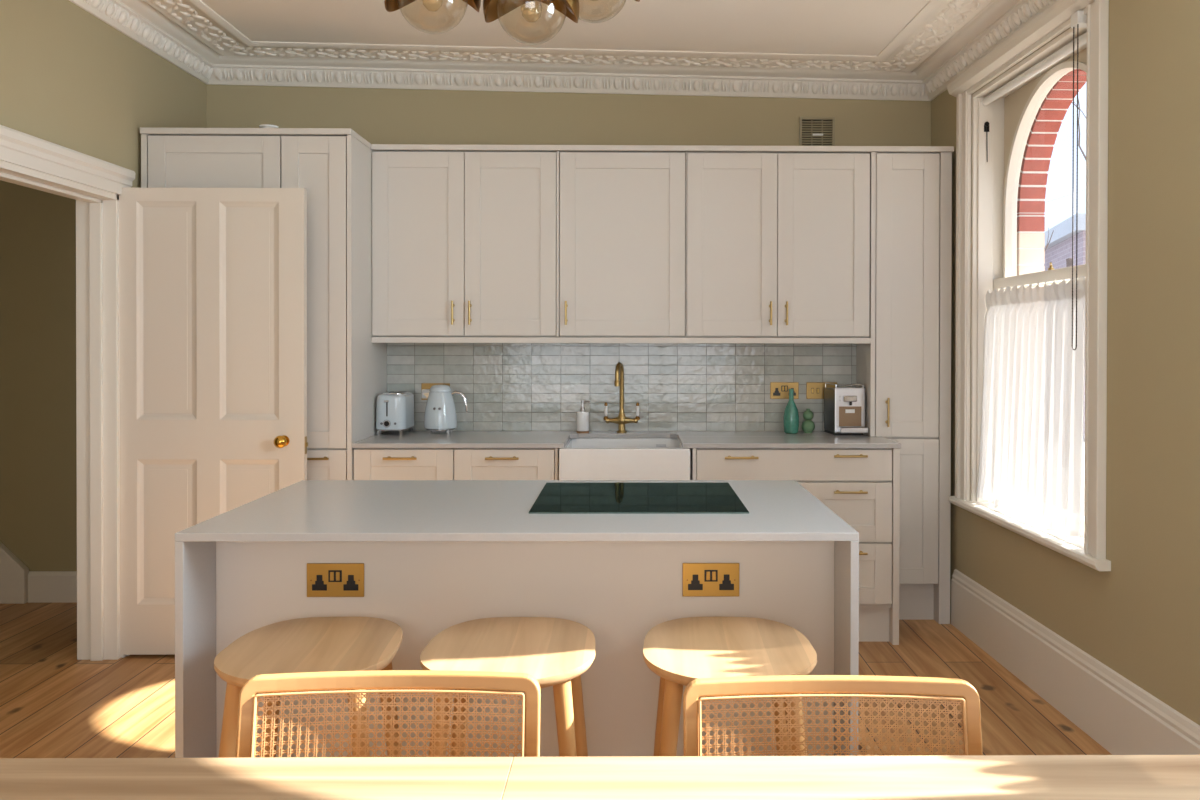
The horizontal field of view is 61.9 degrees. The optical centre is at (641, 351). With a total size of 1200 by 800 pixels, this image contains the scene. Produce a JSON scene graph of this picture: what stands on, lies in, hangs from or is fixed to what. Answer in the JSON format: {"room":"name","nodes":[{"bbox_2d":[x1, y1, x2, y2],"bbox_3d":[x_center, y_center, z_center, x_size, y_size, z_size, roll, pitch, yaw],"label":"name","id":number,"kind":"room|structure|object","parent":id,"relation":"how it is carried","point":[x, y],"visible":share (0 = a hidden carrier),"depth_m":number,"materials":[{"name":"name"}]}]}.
{"room":"kitchen","nodes":[
{"label":"kitchen","id":0,"kind":"room"},
{"bbox_2d":[0,180,76,570],"bbox_3d":[-3.162,-0.117,2.890,1.540,2.900,4.950,0,0,-1],"label":"wall","id":1,"kind":"structure","parent":0,"point":[38,464],"depth_m":5.24,"materials":[{"name":"paint"}]},
{"bbox_2d":[0,541,28,603],"bbox_3d":[-3.509,0.925,5.216,0.600,0.778,0.043,0,0,-1],"label":"trim","id":2,"kind":"structure","parent":1,"relation":"attached to","point":[13,573],"depth_m":5.20,"materials":[{"name":"white wood"}]},
{"bbox_2d":[28,571,76,602],"bbox_3d":[-2.817,1.235,5.240,0.784,0.160,0.018,0,0,-1],"label":"baseboard","id":3,"kind":"structure","parent":1,"relation":"attached to","point":[43,586],"depth_m":5.23,"materials":[{"name":"white wood"}]},
{"bbox_2d":[0,0,206,187],"bbox_3d":[-2.294,-0.178,1.244,0.160,3.050,7.940,0,0,-1],"label":"wall","id":4,"kind":"structure","parent":0,"point":[70,79],"depth_m":4.03,"materials":[{"name":"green paint"}]},
{"bbox_2d":[0,160,120,660],"bbox_3d":[-2.326,0.326,3.868,0.174,2.000,0.882,0,0,-1],"label":"trim","id":5,"kind":"structure","parent":4,"relation":"attached to","point":[97,210],"depth_m":4.27,"materials":[{"name":"white wood"}]},
{"bbox_2d":[0,125,135,657],"bbox_3d":[-2.225,0.272,3.845,0.036,2.110,1.065,0,0,-1],"label":"trim","id":6,"kind":"structure","parent":4,"relation":"attached to","point":[18,148],"depth_m":3.82,"materials":[{"name":"white wood"}]},
{"bbox_2d":[119,188,307,654],"bbox_3d":[-1.865,0.302,4.320,0.843,2.010,0.170,0,0,-1],"label":"door","id":7,"kind":"structure","parent":4,"relation":"in","point":[213,281],"depth_m":4.31,"materials":[{"name":"beige paint"}]},
{"bbox_2d":[0,602,1111,757],"bbox_3d":[-0.917,1.387,1.401,6.000,0.080,8.400,0,0,-1],"label":"floor","id":8,"kind":"structure","parent":0,"point":[54,704],"depth_m":3.86,"materials":[{"name":"brown wood"}]},
{"bbox_2d":[141,134,280,187],"bbox_3d":[-1.925,0.175,4.830,0.618,2.288,0.734,0,0,-1],"label":"tall cabinet","id":9,"kind":"object","parent":8,"relation":"on","point":[167,161],"visible":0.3,"depth_m":4.46,"materials":[{"name":"white paint"}]},
{"bbox_2d":[140,128,372,150],"bbox_3d":[-1.764,-0.983,4.816,0.936,0.026,0.746,0,0,-1],"label":"board","id":10,"kind":"object","parent":9,"relation":"on","point":[149,131],"visible":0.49,"depth_m":4.45,"materials":[{"name":"white paint"}]},
{"bbox_2d":[259,124,278,127],"bbox_3d":[-1.688,-1.008,4.534,0.100,0.026,0.100,0,0,-1],"label":"ceramic dish","id":11,"kind":"object","parent":10,"relation":"on","point":[262,125],"visible":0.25,"depth_m":4.50,"materials":[{"name":"white ceramic"}]},
{"bbox_2d":[214,617,402,757],"bbox_3d":[-0.752,1.004,2.292,0.394,0.676,0.427,0,0,-3],"label":"bar stool","id":12,"kind":"object","parent":8,"relation":"on","point":[312,644],"visible":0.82,"depth_m":2.26,"materials":[{"name":"brown wood"}]},
{"bbox_2d":[281,135,386,479],"bbox_3d":[-1.456,0.176,4.817,0.314,2.288,0.769,0,0,-1],"label":"tall cabinet","id":13,"kind":"object","parent":8,"relation":"on","point":[347,372],"visible":0.48,"depth_m":4.47,"materials":[{"name":"white paint"}]},
{"bbox_2d":[235,670,540,757],"bbox_3d":[-0.411,0.946,1.468,0.494,0.808,0.509,0,0,-1],"label":"dining chair","id":14,"kind":"object","parent":8,"relation":"on","point":[345,681],"visible":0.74,"depth_m":1.66,"materials":[{"name":"beige wicker"}]},
{"bbox_2d":[354,448,454,479],"bbox_3d":[-1.073,0.878,4.832,0.451,0.885,0.758,0,0,-1],"label":"base cabinet","id":15,"kind":"object","parent":8,"relation":"on","point":[369,463],"visible":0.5,"depth_m":4.49,"materials":[{"name":"white paint"}]},
{"bbox_2d":[352,431,900,447],"bbox_3d":[-0.066,0.422,4.806,2.465,0.021,0.647,0,0,-1],"label":"countertop","id":16,"kind":"structure","parent":15,"relation":"on","point":[415,439],"depth_m":4.68,"materials":[{"name":"grey stone"}]},
{"bbox_2d":[376,391,414,435],"bbox_3d":[-1.220,0.306,4.957,0.148,0.204,0.285,0,0,-1],"label":"toaster","id":17,"kind":"object","parent":16,"relation":"on","point":[394,409],"visible":1,"depth_m":4.84,"materials":[{"name":"white metal"}]},
{"bbox_2d":[423,385,467,433],"bbox_3d":[-0.984,0.287,4.958,0.195,0.243,0.163,0,1,34],"label":"kettle","id":18,"kind":"object","parent":16,"relation":"on","point":[440,415],"visible":1,"depth_m":4.91,"materials":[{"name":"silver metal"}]},
{"bbox_2d":[576,400,589,432],"bbox_3d":[-0.294,0.328,5.020,0.064,0.162,0.064,0,1,-33],"label":"soap dispenser","id":19,"kind":"object","parent":16,"relation":"on","point":[582,416],"visible":1,"depth_m":5.00,"materials":[{"name":"white ceramic"}]},
{"bbox_2d":[576,411,588,430],"bbox_3d":[-0.294,0.351,5.020,0.064,0.096,0.064,0,0,-1],"label":"bottle","id":20,"kind":"object","parent":19,"relation":"attached to","point":[582,417],"depth_m":4.99,"materials":[{"name":"white ceramic"}]},
{"bbox_2d":[603,362,639,432],"bbox_3d":[-0.112,0.232,5.030,0.143,0.355,0.176,0,1,42],"label":"tap","id":21,"kind":"object","parent":16,"relation":"on","point":[621,420],"visible":1,"depth_m":5.04,"materials":[{"name":"gold metal"}]},
{"bbox_2d":[559,438,689,479],"bbox_3d":[-0.077,0.558,4.737,0.588,0.246,0.534,0,0,-1],"label":"sink","id":22,"kind":"object","parent":16,"relation":"in","point":[580,458],"visible":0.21,"depth_m":4.47,"materials":[{"name":"white ceramic"}]},
{"bbox_2d":[783,389,798,433],"bbox_3d":[0.752,0.300,5.011,0.078,0.222,0.078,0,0,-1],"label":"bottle vase","id":23,"kind":"object","parent":16,"relation":"on","point":[791,415],"visible":1,"depth_m":4.98,"materials":[{"name":"teal ceramic"}]},
{"bbox_2d":[801,409,814,432],"bbox_3d":[0.841,0.350,5.032,0.068,0.122,0.068,0,0,-1],"label":"vase","id":24,"kind":"object","parent":16,"relation":"on","point":[808,426],"visible":1,"depth_m":5.01,"materials":[{"name":"green ceramic"}]},
{"bbox_2d":[824,383,868,434],"bbox_3d":[1.019,0.287,4.981,0.157,0.250,0.265,0,0,-5],"label":"coffee machine","id":25,"kind":"object","parent":16,"relation":"on","point":[844,407],"visible":1,"depth_m":4.90,"materials":[{"name":"grey"}]},
{"bbox_2d":[838,427,868,432],"bbox_3d":[1.035,0.385,4.874,0.139,0.028,0.046,0,0,-5],"label":"drip tray","id":26,"kind":"object","parent":25,"relation":"on","point":[840,429],"depth_m":4.85,"materials":[{"name":"silver plastic"}]},
{"bbox_2d":[454,448,554,479],"bbox_3d":[-0.619,0.879,4.837,0.454,0.885,0.758,0,0,-1],"label":"base cabinet","id":27,"kind":"object","parent":8,"relation":"on","point":[469,463],"visible":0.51,"depth_m":4.49,"materials":[{"name":"white paint"}]},
{"bbox_2d":[420,617,595,756],"bbox_3d":[-0.299,1.005,2.292,0.394,0.676,0.427,0,0,-1],"label":"bar stool","id":28,"kind":"object","parent":8,"relation":"on","point":[556,652],"visible":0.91,"depth_m":2.27,"materials":[{"name":"brown wood"}]},
{"bbox_2d":[175,480,858,757],"bbox_3d":[-0.298,0.883,2.835,1.623,0.909,0.918,0,0,-1],"label":"kitchen island","id":29,"kind":"object","parent":8,"relation":"on","point":[437,556],"visible":0.58,"depth_m":2.56,"materials":[{"name":"grey stone"}]},
{"bbox_2d":[307,563,363,596],"bbox_3d":[-0.781,0.585,2.551,0.146,0.086,0.009,0,0,-1],"label":"wall socket","id":30,"kind":"object","parent":29,"relation":"attached to","point":[323,579],"visible":1,"depth_m":2.55,"materials":[{"name":"gold metal"}]},
{"bbox_2d":[175,480,858,541],"bbox_3d":[-0.297,0.438,2.831,1.623,0.020,0.918,0,0,-1],"label":"island countertop","id":31,"kind":"structure","parent":29,"relation":"on","point":[304,510],"depth_m":2.57,"materials":[{"name":"grey stone"}]},
{"bbox_2d":[529,483,748,513],"bbox_3d":[-0.009,0.425,2.926,0.584,0.004,0.565,0,0,-1],"label":"induction hob","id":32,"kind":"object","parent":31,"relation":"in","point":[554,498],"visible":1,"depth_m":2.86,"materials":[{"name":"black glass"}]},
{"bbox_2d":[682,563,738,596],"bbox_3d":[0.179,0.586,2.562,0.146,0.086,0.009,0,0,-1],"label":"wall socket","id":33,"kind":"object","parent":29,"relation":"attached to","point":[698,579],"visible":1,"depth_m":2.56,"materials":[{"name":"gold metal"}]},
{"bbox_2d":[555,448,559,479],"bbox_3d":[-0.386,0.877,4.857,0.012,0.888,0.723,0,0,-1],"label":"end panel","id":34,"kind":"object","parent":8,"relation":"on","point":[556,449],"visible":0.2,"depth_m":4.49,"materials":[{"name":"white paint"}]},
{"bbox_2d":[0,755,1199,799],"bbox_3d":[-0.062,0.977,1.008,2.600,0.751,0.942,0,0,-1],"label":"dining table","id":35,"kind":"object","parent":8,"relation":"on","point":[933,777],"visible":1,"depth_m":1.40,"materials":[{"name":"brown wood"}]},
{"bbox_2d":[690,448,695,479],"bbox_3d":[0.235,0.878,4.864,0.015,0.888,0.723,0,0,-1],"label":"end panel","id":36,"kind":"object","parent":8,"relation":"on","point":[692,450],"visible":0.2,"depth_m":4.50,"materials":[{"name":"white paint"}]},
{"bbox_2d":[643,617,816,755],"bbox_3d":[0.198,1.005,2.298,0.394,0.676,0.427,0,0,1],"label":"bar stool","id":37,"kind":"object","parent":8,"relation":"on","point":[681,651],"visible":0.84,"depth_m":2.25,"materials":[{"name":"brown wood"}]},
{"bbox_2d":[696,448,891,641],"bbox_3d":[0.687,0.881,4.852,0.888,0.885,0.758,0,0,-1],"label":"base cabinet","id":38,"kind":"object","parent":8,"relation":"on","point":[855,484],"visible":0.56,"depth_m":4.51,"materials":[{"name":"white paint"}]},
{"bbox_2d":[683,675,982,755],"bbox_3d":[0.318,0.953,1.483,0.494,0.796,0.509,0,0,0],"label":"dining chair","id":39,"kind":"object","parent":8,"relation":"on","point":[796,686],"visible":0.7,"depth_m":1.68,"materials":[{"name":"beige wicker"}]},
{"bbox_2d":[889,448,899,644],"bbox_3d":[1.149,0.881,4.677,0.030,0.888,0.332,0,0,-1],"label":"end panel","id":40,"kind":"object","parent":8,"relation":"on","point":[894,610],"visible":0.46,"depth_m":4.51,"materials":[{"name":"white paint"}]},
{"bbox_2d":[856,152,951,623],"bbox_3d":[1.305,0.179,5.019,0.391,2.288,0.426,0,0,-1],"label":"tall cabinet","id":41,"kind":"object","parent":8,"relation":"on","point":[904,371],"visible":0.78,"depth_m":4.84,"materials":[{"name":"white paint"}]},
{"bbox_2d":[207,85,930,145],"bbox_3d":[-0.233,-0.232,5.316,4.550,3.100,0.200,0,0,-1],"label":"wall","id":42,"kind":"structure","parent":0,"point":[379,116],"depth_m":5.21,"materials":[{"name":"green paint"}]},
{"bbox_2d":[372,151,556,336],"bbox_3d":[-0.855,-0.519,4.990,0.888,0.895,0.426,0,0,-1],"label":"upper cabinet","id":43,"kind":"object","parent":42,"relation":"attached to","point":[464,244],"visible":0.98,"depth_m":4.82,"materials":[{"name":"white paint"}]},
{"bbox_2d":[372,337,870,343],"bbox_3d":[-0.095,-0.054,4.968,2.408,0.028,0.295,0,0,-1],"label":"rail","id":44,"kind":"object","parent":43,"relation":"attached to","point":[374,339],"visible":1,"depth_m":4.82,"materials":[{"name":"white paint"}]},
{"bbox_2d":[371,144,953,153],"bbox_3d":[0.106,-0.980,5.009,2.806,0.026,0.403,0,0,-1],"label":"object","id":45,"kind":"object","parent":43,"relation":"on","point":[375,147],"visible":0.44,"depth_m":4.81,"materials":[{"name":"white paint"}]},
{"bbox_2d":[387,343,855,430],"bbox_3d":[-0.098,0.169,5.172,2.408,0.476,0.089,0,0,-1],"label":"tile backsplash","id":46,"kind":"structure","parent":42,"relation":"attached to","point":[505,386],"depth_m":5.13,"materials":[{"name":"grey tile"}]},
{"bbox_2d":[421,383,449,399],"bbox_3d":[-1.052,0.207,5.112,0.146,0.086,0.009,0,0,-1],"label":"wall socket","id":47,"kind":"object","parent":46,"relation":"attached to","point":[423,385],"visible":0.23,"depth_m":5.11,"materials":[{"name":"brown metal"}]},
{"bbox_2d":[422,389,429,397],"bbox_3d":[-1.093,0.217,5.096,0.048,0.045,0.029,0,0,-1],"label":"plug","id":48,"kind":"object","parent":47,"relation":"attached to","point":[423,390],"visible":0.5,"depth_m":5.08,"materials":[{"name":"white plastic"}]},
{"bbox_2d":[770,382,798,398],"bbox_3d":[0.736,0.202,5.132,0.146,0.086,0.009,0,0,-1],"label":"wall socket","id":49,"kind":"object","parent":46,"relation":"attached to","point":[778,390],"visible":0.84,"depth_m":5.13,"materials":[{"name":"brown metal"}]},
{"bbox_2d":[806,382,836,398],"bbox_3d":[0.928,0.202,5.134,0.158,0.086,0.009,0,0,-1],"label":"light switch","id":50,"kind":"object","parent":46,"relation":"attached to","point":[814,390],"visible":0.56,"depth_m":5.13,"materials":[{"name":"brown metal"}]},
{"bbox_2d":[557,151,686,336],"bbox_3d":[-0.096,-0.518,4.998,0.627,0.895,0.426,0,0,-1],"label":"upper cabinet","id":51,"kind":"object","parent":42,"relation":"attached to","point":[622,249],"depth_m":4.83,"materials":[{"name":"white paint"}]},
{"bbox_2d":[686,152,869,337],"bbox_3d":[0.662,-0.517,5.007,0.888,0.895,0.426,0,0,-1],"label":"upper cabinet","id":52,"kind":"object","parent":42,"relation":"attached to","point":[778,244],"visible":0.97,"depth_m":4.83,"materials":[{"name":"white paint"}]},
{"bbox_2d":[799,117,834,145],"bbox_3d":[0.917,-1.130,5.211,0.184,0.182,0.021,0,0,-1],"label":"air vent","id":53,"kind":"object","parent":42,"relation":"in","point":[813,131],"visible":0.67,"depth_m":5.21,"materials":[{"name":"beige"}]},
{"bbox_2d":[142,0,996,71],"bbox_3d":[-0.212,-1.483,1.296,4.600,0.186,8.020,0,0,-1],"label":"ceiling","id":54,"kind":"structure","parent":0,"point":[824,27],"depth_m":4.46,"materials":[{"name":"white paint"}]},
{"bbox_2d":[384,0,639,44],"bbox_3d":[-0.332,-1.121,2.703,0.666,0.649,0.452,0,0,-1],"label":"ceiling light","id":55,"kind":"object","parent":54,"relation":"hanging from","point":[493,10],"visible":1,"depth_m":2.64,"materials":[{"name":"gold metal"}]},
{"bbox_2d":[931,0,1199,724],"bbox_3d":[1.756,-0.173,1.349,0.201,3.050,8.200,0,0,-2],"label":"wall","id":56,"kind":"structure","parent":0,"point":[1139,618],"depth_m":3.17,"materials":[{"name":"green paint"}]},
{"bbox_2d":[69,0,1056,100],"bbox_3d":[-0.228,-1.375,1.297,3.969,0.197,7.820,0,0,-1],"label":"trim","id":57,"kind":"structure","parent":56,"relation":"attached to","point":[135,19],"depth_m":5.13,"materials":[{"name":"white paint"}]},
{"bbox_2d":[143,0,993,71],"bbox_3d":[-0.227,-1.430,1.229,3.699,0.096,7.685,0,0,-1],"label":"trim","id":58,"kind":"structure","parent":56,"relation":"attached to","point":[937,22],"depth_m":4.85,"materials":[{"name":"white paint"}]},
{"bbox_2d":[947,0,1110,570],"bbox_3d":[1.632,-0.277,4.076,0.290,2.055,1.439,0,0,-2],"label":"window","id":59,"kind":"structure","parent":56,"relation":"in","point":[1001,128],"depth_m":4.30,"materials":[{"name":"white wood"}]},
{"bbox_2d":[982,32,1086,105],"bbox_3d":[1.607,-1.148,4.096,0.036,0.036,1.035,0,0,-2],"label":"roller blind","id":60,"kind":"object","parent":59,"relation":"attached to","point":[1067,49],"visible":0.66,"depth_m":4.04,"materials":[{"name":"white fabric"}]},
{"bbox_2d":[1071,11,1086,27],"bbox_3d":[1.571,-1.178,3.547,0.072,0.045,0.055,0,0,-2],"label":"bracket","id":61,"kind":"object","parent":59,"relation":"attached to","point":[1078,17],"visible":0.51,"depth_m":3.53,"materials":[{"name":"white plastic"}]},
{"bbox_2d":[1071,24,1078,349],"bbox_3d":[1.542,-0.599,3.550,0.005,1.192,0.036,0,0,-2],"label":"chain","id":62,"kind":"object","parent":61,"relation":"hanging from","point":[1077,24],"visible":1,"depth_m":3.54,"materials":[{"name":"brown metal"}]},
{"bbox_3d":[1.644,-0.244,4.080,0.008,0.008,1.088,0,0,-2],"label":"curtain rod","id":63,"kind":"object","parent":59,"relation":"attached to","visible":0},
{"bbox_2d":[976,276,1084,537],"bbox_3d":[1.584,0.205,4.145,0.069,0.974,1.020,0,0,-2],"label":"cafe curtain","id":64,"kind":"object","parent":63,"relation":"hanging from","point":[1031,459],"visible":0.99,"depth_m":4.03,"materials":[{"name":"fabric"}]},
{"bbox_2d":[1017,69,1085,287],"bbox_3d":[1.902,-0.253,1.709,0.118,2.011,6.030,0,0,-2],"label":"trim","id":65,"kind":"structure","parent":56,"relation":"attached to","point":[1047,122],"depth_m":4.56,"materials":[{"name":"red brick"}]},
{"bbox_2d":[951,569,1199,754],"bbox_3d":[1.650,1.219,1.156,0.029,0.268,7.400,0,0,-2],"label":"baseboard","id":66,"kind":"structure","parent":56,"relation":"attached to","point":[1115,712],"depth_m":3.60,"materials":[{"name":"white wood"}]},
{"label":"outside","id":67,"kind":"structure","parent":0,"visible":0},
{"bbox_2d":[1082,439,1084,515],"bbox_3d":[30.781,1.498,15.351,58.100,0.180,90.000,0,0,-1],"label":"ground","id":68,"kind":"structure","parent":67,"point":[1083,472],"depth_m":11.18,"materials":[{"name":"white"}]},
{"bbox_2d":[1044,214,1085,438],"bbox_3d":[10.805,-0.392,17.867,8.200,3.500,4.700,0,0,-1],"label":"building","id":69,"kind":"structure","parent":68,"relation":"on","point":[1059,249],"depth_m":16.50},
{"bbox_2d":[1045,99,1085,266],"bbox_3d":[5.543,-1.067,12.376,2.827,4.938,3.034,0,0,-1],"label":"bare tree","id":70,"kind":"object","parent":68,"relation":"on","point":[1069,260],"visible":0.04,"depth_m":12.40,"materials":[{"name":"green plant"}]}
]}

